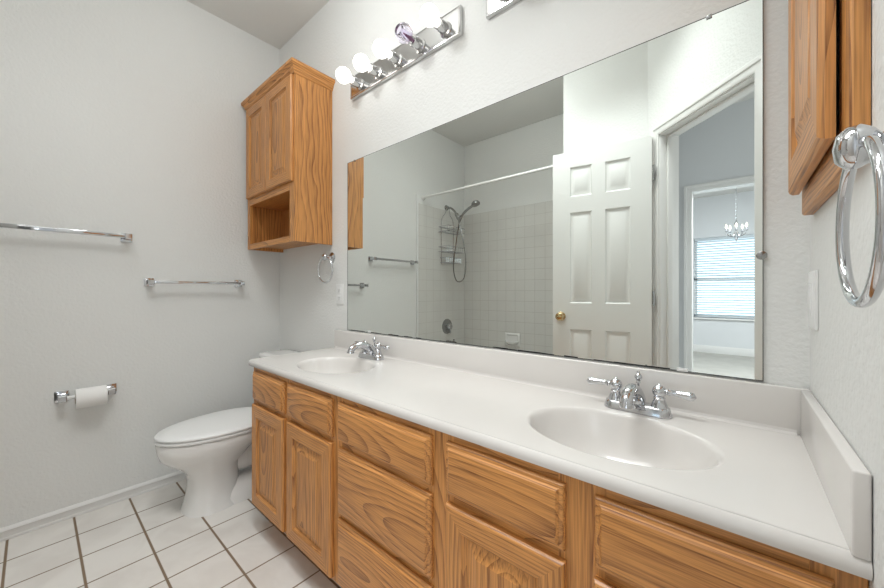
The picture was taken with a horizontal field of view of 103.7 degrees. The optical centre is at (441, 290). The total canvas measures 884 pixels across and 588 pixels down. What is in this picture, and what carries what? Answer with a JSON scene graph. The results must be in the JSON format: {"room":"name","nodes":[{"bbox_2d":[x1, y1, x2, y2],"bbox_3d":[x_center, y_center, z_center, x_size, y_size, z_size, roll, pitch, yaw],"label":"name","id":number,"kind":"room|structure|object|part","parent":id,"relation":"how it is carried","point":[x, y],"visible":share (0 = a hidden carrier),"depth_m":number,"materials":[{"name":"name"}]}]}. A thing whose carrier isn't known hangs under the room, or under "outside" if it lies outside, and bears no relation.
{"room":"bathroom","nodes":[
{"label":"bathroom","id":0,"kind":"room"},
{"bbox_2d":[0,0,279,527],"bbox_3d":[-1.861,-0.287,1.624,0.120,2.760,2.380,0,0,40],"label":"wall","id":1,"kind":"structure","parent":0,"point":[117,116],"depth_m":1.77,"materials":[{"name":"white paint"}]},
{"bbox_2d":[0,223,131,241],"bbox_3d":[-1.766,-0.276,1.583,0.076,0.044,0.544,0,0,40],"label":"towel bar","id":2,"kind":"object","parent":1,"relation":"attached to","point":[125,237],"visible":1,"depth_m":1.59,"materials":[{"name":"silver metal"}]},
{"bbox_2d":[54,383,115,402],"bbox_3d":[-1.698,0.492,1.664,0.074,0.048,0.212,0,0,40],"label":"toilet paper holder","id":3,"kind":"object","parent":1,"relation":"attached to","point":[61,396],"visible":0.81,"depth_m":1.61,"materials":[{"name":"silver metal"}]},
{"bbox_2d":[75,385,107,408],"bbox_3d":[-1.674,0.504,1.659,0.091,0.091,0.106,0,0,40],"label":"toilet paper roll","id":4,"kind":"object","parent":3,"relation":"on","point":[96,395],"visible":0.96,"depth_m":1.63,"materials":[{"name":"white paper"}]},
{"bbox_2d":[0,471,186,541],"bbox_3d":[-1.558,1.046,1.878,0.013,0.054,1.360,0,0,40],"label":"baseboard","id":5,"kind":"structure","parent":1,"relation":"attached to","point":[17,529],"depth_m":1.68,"materials":[{"name":"white paint"}]},
{"bbox_2d":[144,278,244,286],"bbox_3d":[-1.404,-0.048,2.009,0.076,0.042,0.480,0,0,40],"label":"towel bar","id":6,"kind":"object","parent":1,"relation":"attached to","point":[147,281],"visible":1,"depth_m":1.94,"materials":[{"name":"silver metal"}]},
{"bbox_2d":[0,479,341,587],"bbox_3d":[-0.826,1.083,0.743,2.600,0.020,2.140,0,0,40],"label":"floor","id":7,"kind":"structure","parent":0,"point":[145,540],"depth_m":1.43,"materials":[{"name":"tile"}]},
{"bbox_2d":[154,349,298,517],"bbox_3d":[-1.087,0.726,1.877,0.456,0.693,0.731,0,0,40],"label":"toilet","id":8,"kind":"object","parent":7,"relation":"on","point":[213,450],"visible":0.46,"depth_m":1.69,"materials":[{"name":"white ceramic"}]},
{"bbox_3d":[-1.155,0.702,1.798,0.370,0.018,0.521,0,0,40],"label":"seat","id":9,"kind":"part","parent":8,"relation":"part of","materials":[{"name":"white plastic"}]},
{"bbox_3d":[-1.153,0.680,1.801,0.372,0.021,0.529,0,0,40],"label":"lid","id":10,"kind":"part","parent":8,"relation":"part of","materials":[{"name":"white plastic"}]},
{"bbox_3d":[-0.913,0.396,2.082,0.456,0.032,0.193,0,0,40],"label":"tank lid","id":11,"kind":"part","parent":8,"relation":"part of","materials":[{"name":"white ceramic"}]},
{"bbox_2d":[252,367,867,587],"bbox_3d":[-0.032,0.708,1.160,1.792,0.730,0.467,0,0,40],"label":"vanity cabinet","id":12,"kind":"object","parent":7,"relation":"on","point":[374,498],"visible":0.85,"depth_m":0.81,"materials":[{"name":"brown wood"}]},
{"bbox_3d":[-0.733,0.726,1.462,0.182,0.328,0.014,0,0,40],"label":"raised panel","id":13,"kind":"part","parent":12,"relation":"part of","materials":[{"name":"brown wood"}]},
{"bbox_3d":[-0.734,0.422,1.463,0.296,0.125,0.018,0,0,40],"label":"drawer","id":14,"kind":"part","parent":12,"relation":"part of","materials":[{"name":"brown wood"}]},
{"bbox_3d":[-0.733,0.726,1.462,0.298,0.444,0.018,0,0,40],"label":"cabinet door","id":15,"kind":"part","parent":12,"relation":"part of","materials":[{"name":"brown wood"}]},
{"bbox_3d":[-0.720,0.362,1.476,0.260,0.040,0.018,0,0,40],"label":"frame rail","id":16,"kind":"part","parent":12,"relation":"part of","materials":[{"name":"brown wood"}]},
{"bbox_3d":[-0.720,0.492,1.476,0.260,0.050,0.018,0,0,40],"label":"frame rail","id":17,"kind":"part","parent":12,"relation":"part of","materials":[{"name":"brown wood"}]},
{"bbox_3d":[-0.480,0.726,1.247,0.190,0.328,0.014,0,0,40],"label":"raised panel","id":18,"kind":"part","parent":12,"relation":"part of","materials":[{"name":"brown wood"}]},
{"bbox_3d":[-0.482,0.422,1.248,0.306,0.125,0.018,0,0,40],"label":"drawer","id":19,"kind":"part","parent":12,"relation":"part of","materials":[{"name":"brown wood"}]},
{"bbox_3d":[-0.480,0.726,1.247,0.306,0.444,0.018,0,0,40],"label":"cabinet door","id":20,"kind":"part","parent":12,"relation":"part of","materials":[{"name":"brown wood"}]},
{"bbox_3d":[-0.470,0.362,1.262,0.272,0.040,0.018,0,0,40],"label":"frame rail","id":21,"kind":"part","parent":12,"relation":"part of","materials":[{"name":"brown wood"}]},
{"bbox_3d":[-0.470,0.492,1.262,0.272,0.050,0.018,0,0,40],"label":"frame rail","id":22,"kind":"part","parent":12,"relation":"part of","materials":[{"name":"brown wood"}]},
{"bbox_3d":[-0.182,0.841,0.993,0.407,0.213,0.018,0,0,40],"label":"drawer","id":23,"kind":"part","parent":12,"relation":"part of","materials":[{"name":"brown wood"}]},
{"bbox_3d":[-0.182,0.611,0.993,0.407,0.211,0.018,0,0,40],"label":"drawer","id":24,"kind":"part","parent":12,"relation":"part of","materials":[{"name":"brown wood"}]},
{"bbox_3d":[-0.182,0.422,0.993,0.407,0.125,0.018,0,0,40],"label":"drawer","id":25,"kind":"part","parent":12,"relation":"part of","materials":[{"name":"brown wood"}]},
{"bbox_3d":[-0.170,0.726,1.007,0.375,0.043,0.018,0,0,40],"label":"frame rail","id":26,"kind":"part","parent":12,"relation":"part of","materials":[{"name":"brown wood"}]},
{"bbox_3d":[-0.170,0.362,1.007,0.375,0.040,0.018,0,0,40],"label":"frame rail","id":27,"kind":"part","parent":12,"relation":"part of","materials":[{"name":"brown wood"}]},
{"bbox_3d":[-0.170,0.492,1.007,0.375,0.050,0.018,0,0,40],"label":"frame rail","id":28,"kind":"part","parent":12,"relation":"part of","materials":[{"name":"brown wood"}]},
{"bbox_3d":[0.119,0.726,0.736,0.169,0.328,0.014,0,0,40],"label":"raised panel","id":29,"kind":"part","parent":12,"relation":"part of","materials":[{"name":"brown wood"}]},
{"bbox_3d":[0.118,0.422,0.737,0.286,0.125,0.018,0,0,40],"label":"drawer","id":30,"kind":"part","parent":12,"relation":"part of","materials":[{"name":"brown wood"}]},
{"bbox_3d":[0.131,0.362,0.751,0.255,0.040,0.018,0,0,40],"label":"frame rail","id":31,"kind":"part","parent":12,"relation":"part of","materials":[{"name":"brown wood"}]},
{"bbox_3d":[0.131,0.492,0.751,0.255,0.050,0.018,0,0,40],"label":"frame rail","id":32,"kind":"part","parent":12,"relation":"part of","materials":[{"name":"brown wood"}]},
{"bbox_3d":[0.119,0.726,0.736,0.285,0.444,0.018,0,0,40],"label":"cabinet door","id":33,"kind":"part","parent":12,"relation":"part of","materials":[{"name":"brown wood"}]},
{"bbox_2d":[248,329,872,580],"bbox_3d":[-0.045,0.327,1.174,1.829,0.229,0.469,0,0,40],"label":"countertop","id":34,"kind":"structure","parent":12,"relation":"on","point":[765,463],"depth_m":0.80,"materials":[{"name":"stone"}]},
{"bbox_2d":[347,336,389,360],"bbox_3d":[-0.336,0.262,1.624,0.188,0.101,0.188,0,0,-6],"label":"faucet","id":35,"kind":"object","parent":34,"relation":"on","point":[368,351],"visible":1,"depth_m":1.58,"materials":[{"name":"silver metal"}]},
{"bbox_3d":[-0.367,0.264,1.583,0.040,0.067,0.149,0,0,40],"label":"spout","id":36,"kind":"part","parent":35,"relation":"part of","materials":[{"name":"silver metal"}]},
{"bbox_3d":[-0.370,0.271,1.658,0.051,0.076,0.051,0,0,40],"label":"handle","id":37,"kind":"part","parent":35,"relation":"part of","materials":[{"name":"silver metal"}]},
{"bbox_3d":[-0.293,0.271,1.592,0.051,0.076,0.051,0,0,40],"label":"handle","id":38,"kind":"part","parent":35,"relation":"part of","materials":[{"name":"silver metal"}]},
{"bbox_3d":[-0.261,0.254,1.564,0.067,0.022,0.021,0,0,40],"label":"lever","id":39,"kind":"part","parent":35,"relation":"part of","materials":[{"name":"silver metal"}]},
{"bbox_2d":[587,371,696,418],"bbox_3d":[0.505,0.262,0.908,0.188,0.101,0.188,0,0,-6],"label":"faucet","id":40,"kind":"object","parent":34,"relation":"on","point":[632,399],"visible":1,"depth_m":0.87,"materials":[{"name":"silver metal"}]},
{"bbox_3d":[0.438,0.254,0.969,0.066,0.022,0.021,0,0,40],"label":"lever","id":41,"kind":"part","parent":40,"relation":"part of","materials":[{"name":"silver metal"}]},
{"bbox_3d":[0.471,0.271,0.942,0.051,0.076,0.051,0,0,40],"label":"handle","id":42,"kind":"part","parent":40,"relation":"part of","materials":[{"name":"silver metal"}]},
{"bbox_3d":[0.474,0.264,0.867,0.040,0.067,0.149,0,0,40],"label":"spout","id":43,"kind":"part","parent":40,"relation":"part of","materials":[{"name":"silver metal"}]},
{"bbox_3d":[0.522,0.254,0.924,0.019,0.085,0.019,0,0,40],"label":"lift rod","id":44,"kind":"part","parent":40,"relation":"part of","materials":[{"name":"silver metal"}]},
{"bbox_3d":[0.548,0.271,0.876,0.051,0.076,0.051,0,0,40],"label":"handle","id":45,"kind":"part","parent":40,"relation":"part of","materials":[{"name":"silver metal"}]},
{"bbox_3d":[0.580,0.254,0.848,0.066,0.022,0.021,0,0,40],"label":"lever","id":46,"kind":"part","parent":40,"relation":"part of","materials":[{"name":"silver metal"}]},
{"bbox_3d":[0.375,0.726,0.518,0.283,0.444,0.018,0,0,40],"label":"cabinet door","id":47,"kind":"part","parent":12,"relation":"part of","materials":[{"name":"brown wood"}]},
{"bbox_3d":[0.386,0.492,0.534,0.245,0.050,0.018,0,0,40],"label":"frame rail","id":48,"kind":"part","parent":12,"relation":"part of","materials":[{"name":"brown wood"}]},
{"bbox_3d":[0.386,0.362,0.534,0.245,0.040,0.018,0,0,40],"label":"frame rail","id":49,"kind":"part","parent":12,"relation":"part of","materials":[{"name":"brown wood"}]},
{"bbox_3d":[0.375,0.422,0.518,0.283,0.125,0.018,0,0,40],"label":"drawer","id":50,"kind":"part","parent":12,"relation":"part of","materials":[{"name":"brown wood"}]},
{"bbox_2d":[186,0,329,49],"bbox_3d":[-1.462,-1.708,-1.763,5.120,0.080,7.020,0,0,40],"label":"ceiling","id":51,"kind":"structure","parent":0,"point":[274,22],"depth_m":2.10,"materials":[{"name":"white paint"}]},
{"bbox_2d":[358,353,383,360],"bbox_3d":[-0.332,0.302,1.625,0.158,0.022,0.054,0,0,40],"label":"base","id":52,"kind":"object","parent":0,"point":[372,356],"depth_m":1.58,"materials":[{"name":"silver metal"}]},
{"bbox_2d":[280,0,809,389],"bbox_3d":[-0.074,-0.287,1.587,2.650,2.760,0.120,0,0,40],"label":"wall","id":53,"kind":"structure","parent":0,"point":[530,44],"depth_m":1.30,"materials":[{"name":"white paint"}]},
{"bbox_2d":[241,57,334,252],"bbox_3d":[-0.936,-0.726,2.076,0.668,0.928,0.250,0,0,40],"label":"upper cabinet","id":54,"kind":"object","parent":53,"relation":"attached to","point":[289,115],"visible":1,"depth_m":1.92,"materials":[{"name":"brown wood"}]},
{"bbox_3d":[-1.117,-0.852,2.092,0.166,0.436,0.014,0,0,40],"label":"raised panel","id":55,"kind":"part","parent":54,"relation":"part of","materials":[{"name":"brown wood"}]},
{"bbox_3d":[-1.117,-0.852,2.092,0.282,0.552,0.018,0,0,40],"label":"cabinet door","id":56,"kind":"part","parent":54,"relation":"part of","materials":[{"name":"brown wood"}]},
{"bbox_3d":[-0.998,-0.564,2.018,0.519,0.058,0.022,0,0,40],"label":"frame rail","id":57,"kind":"part","parent":54,"relation":"part of","materials":[{"name":"brown wood"}]},
{"bbox_3d":[-0.998,-0.278,2.018,0.519,0.032,0.022,0,0,40],"label":"frame rail","id":58,"kind":"part","parent":54,"relation":"part of","materials":[{"name":"brown wood"}]},
{"bbox_3d":[-0.893,-0.852,1.902,0.182,0.436,0.014,0,0,40],"label":"raised panel","id":59,"kind":"part","parent":54,"relation":"part of","materials":[{"name":"brown wood"}]},
{"bbox_3d":[-0.893,-0.852,1.902,0.298,0.552,0.018,0,0,40],"label":"cabinet door","id":60,"kind":"part","parent":54,"relation":"part of","materials":[{"name":"brown wood"}]},
{"bbox_3d":[-0.936,-1.161,2.076,0.668,0.056,0.250,0,0,40],"label":"crown moulding","id":61,"kind":"part","parent":54,"relation":"part of","materials":[{"name":"brown wood"}]},
{"bbox_2d":[317,252,334,283],"bbox_3d":[-0.643,-0.131,1.952,0.154,0.178,0.062,0,0,40],"label":"towel ring","id":62,"kind":"object","parent":53,"relation":"attached to","point":[331,257],"visible":1,"depth_m":1.95,"materials":[{"name":"silver metal"}]},
{"bbox_3d":[-0.647,-0.190,1.947,0.039,0.039,0.050,0,0,40],"label":"post","id":63,"kind":"part","parent":62,"relation":"part of","materials":[{"name":"silver metal"}]},
{"bbox_2d":[336,284,343,304],"bbox_3d":[-0.567,0.018,1.922,0.070,0.114,0.008,0,0,40],"label":"outlet plate","id":64,"kind":"object","parent":53,"relation":"attached to","point":[339,287],"visible":1,"depth_m":1.91,"materials":[{"name":"white plastic"}]},
{"bbox_2d":[336,3,462,100],"bbox_3d":[-0.242,-1.067,1.553,0.729,0.112,0.148,0,0,40],"label":"vanity light","id":65,"kind":"object","parent":53,"relation":"attached to","point":[439,32],"visible":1,"depth_m":1.50,"materials":[{"name":"silver metal"}]},
{"bbox_3d":[-0.476,-1.056,1.709,0.074,0.074,0.081,0,0,40],"label":"bulb","id":66,"kind":"part","parent":65,"relation":"part of","materials":[{"name":"white glass"}]},
{"bbox_2d":[350,75,363,90],"bbox_3d":[-0.435,-1.056,1.757,0.060,0.060,0.050,0,0,40],"label":"socket","id":67,"kind":"object","parent":65,"relation":"attached to","point":[358,82],"depth_m":1.76,"materials":[{"name":"silver metal"}]},
{"bbox_3d":[-0.368,-1.056,1.617,0.074,0.074,0.081,0,0,40],"label":"bulb","id":68,"kind":"part","parent":65,"relation":"part of","materials":[{"name":"white glass"}]},
{"bbox_2d":[367,63,381,79],"bbox_3d":[-0.326,-1.056,1.665,0.060,0.060,0.050,0,0,40],"label":"socket","id":69,"kind":"object","parent":65,"relation":"attached to","point":[375,70],"depth_m":1.66,"materials":[{"name":"silver metal"}]},
{"bbox_3d":[-0.259,-1.056,1.524,0.074,0.074,0.081,0,0,40],"label":"bulb","id":70,"kind":"part","parent":65,"relation":"part of","materials":[{"name":"white glass"}]},
{"bbox_2d":[387,50,401,66],"bbox_3d":[-0.218,-1.056,1.573,0.060,0.060,0.050,0,0,40],"label":"socket","id":71,"kind":"object","parent":65,"relation":"attached to","point":[395,58],"depth_m":1.57,"materials":[{"name":"silver metal"}]},
{"bbox_3d":[-0.151,-1.056,1.432,0.074,0.074,0.081,0,0,40],"label":"bulb","id":72,"kind":"part","parent":65,"relation":"part of","materials":[{"name":"clear glass"}]},
{"bbox_2d":[409,34,424,53],"bbox_3d":[-0.109,-1.056,1.480,0.060,0.060,0.050,0,0,40],"label":"socket","id":73,"kind":"object","parent":65,"relation":"attached to","point":[418,43],"depth_m":1.48,"materials":[{"name":"silver metal"}]},
{"bbox_3d":[-0.042,-1.056,1.339,0.074,0.074,0.081,0,0,40],"label":"bulb","id":74,"kind":"part","parent":65,"relation":"part of","materials":[{"name":"white glass"}]},
{"bbox_2d":[434,17,451,37],"bbox_3d":[-0.001,-1.056,1.388,0.060,0.060,0.050,0,0,40],"label":"socket","id":75,"kind":"object","parent":65,"relation":"attached to","point":[443,27],"depth_m":1.39,"materials":[{"name":"silver metal"}]},
{"bbox_2d":[486,0,521,19],"bbox_3d":[0.402,-1.067,1.005,0.729,0.112,0.148,0,0,40],"label":"vanity light","id":76,"kind":"object","parent":53,"relation":"attached to","point":[493,7],"visible":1,"depth_m":1.26,"materials":[{"name":"silver metal"}]},
{"bbox_2d":[347,0,767,380],"bbox_3d":[0.120,-0.240,1.334,1.651,0.898,0.011,0,0,40],"label":"wall mirror","id":77,"kind":"object","parent":53,"relation":"attached to","point":[609,209],"visible":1,"depth_m":1.05,"materials":[{"name":"clear glass"}]},
{"bbox_2d":[334,329,808,435],"bbox_3d":[0.099,0.264,1.340,1.825,0.102,0.029,0,0,40],"label":"backsplash","id":78,"kind":"structure","parent":53,"relation":"attached to","point":[766,406],"depth_m":1.02,"materials":[{"name":"stone"}]},
{"bbox_2d":[604,397,672,418],"bbox_3d":[0.509,0.302,0.909,0.158,0.022,0.054,0,0,40],"label":"base","id":79,"kind":"object","parent":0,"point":[655,409],"depth_m":0.88,"materials":[{"name":"silver metal"}]},
{"bbox_2d":[810,0,883,587],"bbox_3d":[0.577,-0.287,0.400,0.120,2.760,0.842,0,0,40],"label":"wall","id":80,"kind":"structure","parent":0,"point":[847,347],"depth_m":0.45,"materials":[{"name":"white paint"}]},
{"bbox_2d":[806,270,817,330],"bbox_3d":[0.756,0.018,0.712,0.010,0.118,0.075,0,0,40],"label":"light switch","id":81,"kind":"object","parent":80,"relation":"attached to","point":[812,286],"visible":1,"depth_m":0.69,"materials":[{"name":"white plastic"}]},
{"bbox_2d":[788,0,870,214],"bbox_3d":[0.622,-0.518,0.577,0.039,0.720,0.410,0,0,40],"label":"medicine cabinet","id":82,"kind":"object","parent":80,"relation":"attached to","point":[811,23],"visible":0.95,"depth_m":0.47,"materials":[{"name":"brown wood"}]},
{"bbox_3d":[0.618,-0.514,0.590,0.013,0.498,0.223,0,0,40],"label":"raised panel","id":83,"kind":"part","parent":82,"relation":"part of","materials":[{"name":"brown wood"}]},
{"bbox_3d":[0.618,-0.514,0.590,0.016,0.630,0.355,0,0,40],"label":"cabinet door","id":84,"kind":"part","parent":82,"relation":"part of","materials":[{"name":"brown wood"}]},
{"bbox_2d":[832,124,883,307],"bbox_3d":[0.384,-0.072,0.307,0.052,0.176,0.152,0,0,40],"label":"towel ring","id":85,"kind":"object","parent":80,"relation":"attached to","point":[856,146],"visible":1,"depth_m":0.30,"materials":[{"name":"silver metal"}]},
{"bbox_3d":[0.380,-0.131,0.311,0.041,0.039,0.039,0,0,40],"label":"post","id":86,"kind":"part","parent":85,"relation":"part of","materials":[{"name":"silver metal"}]}
]}

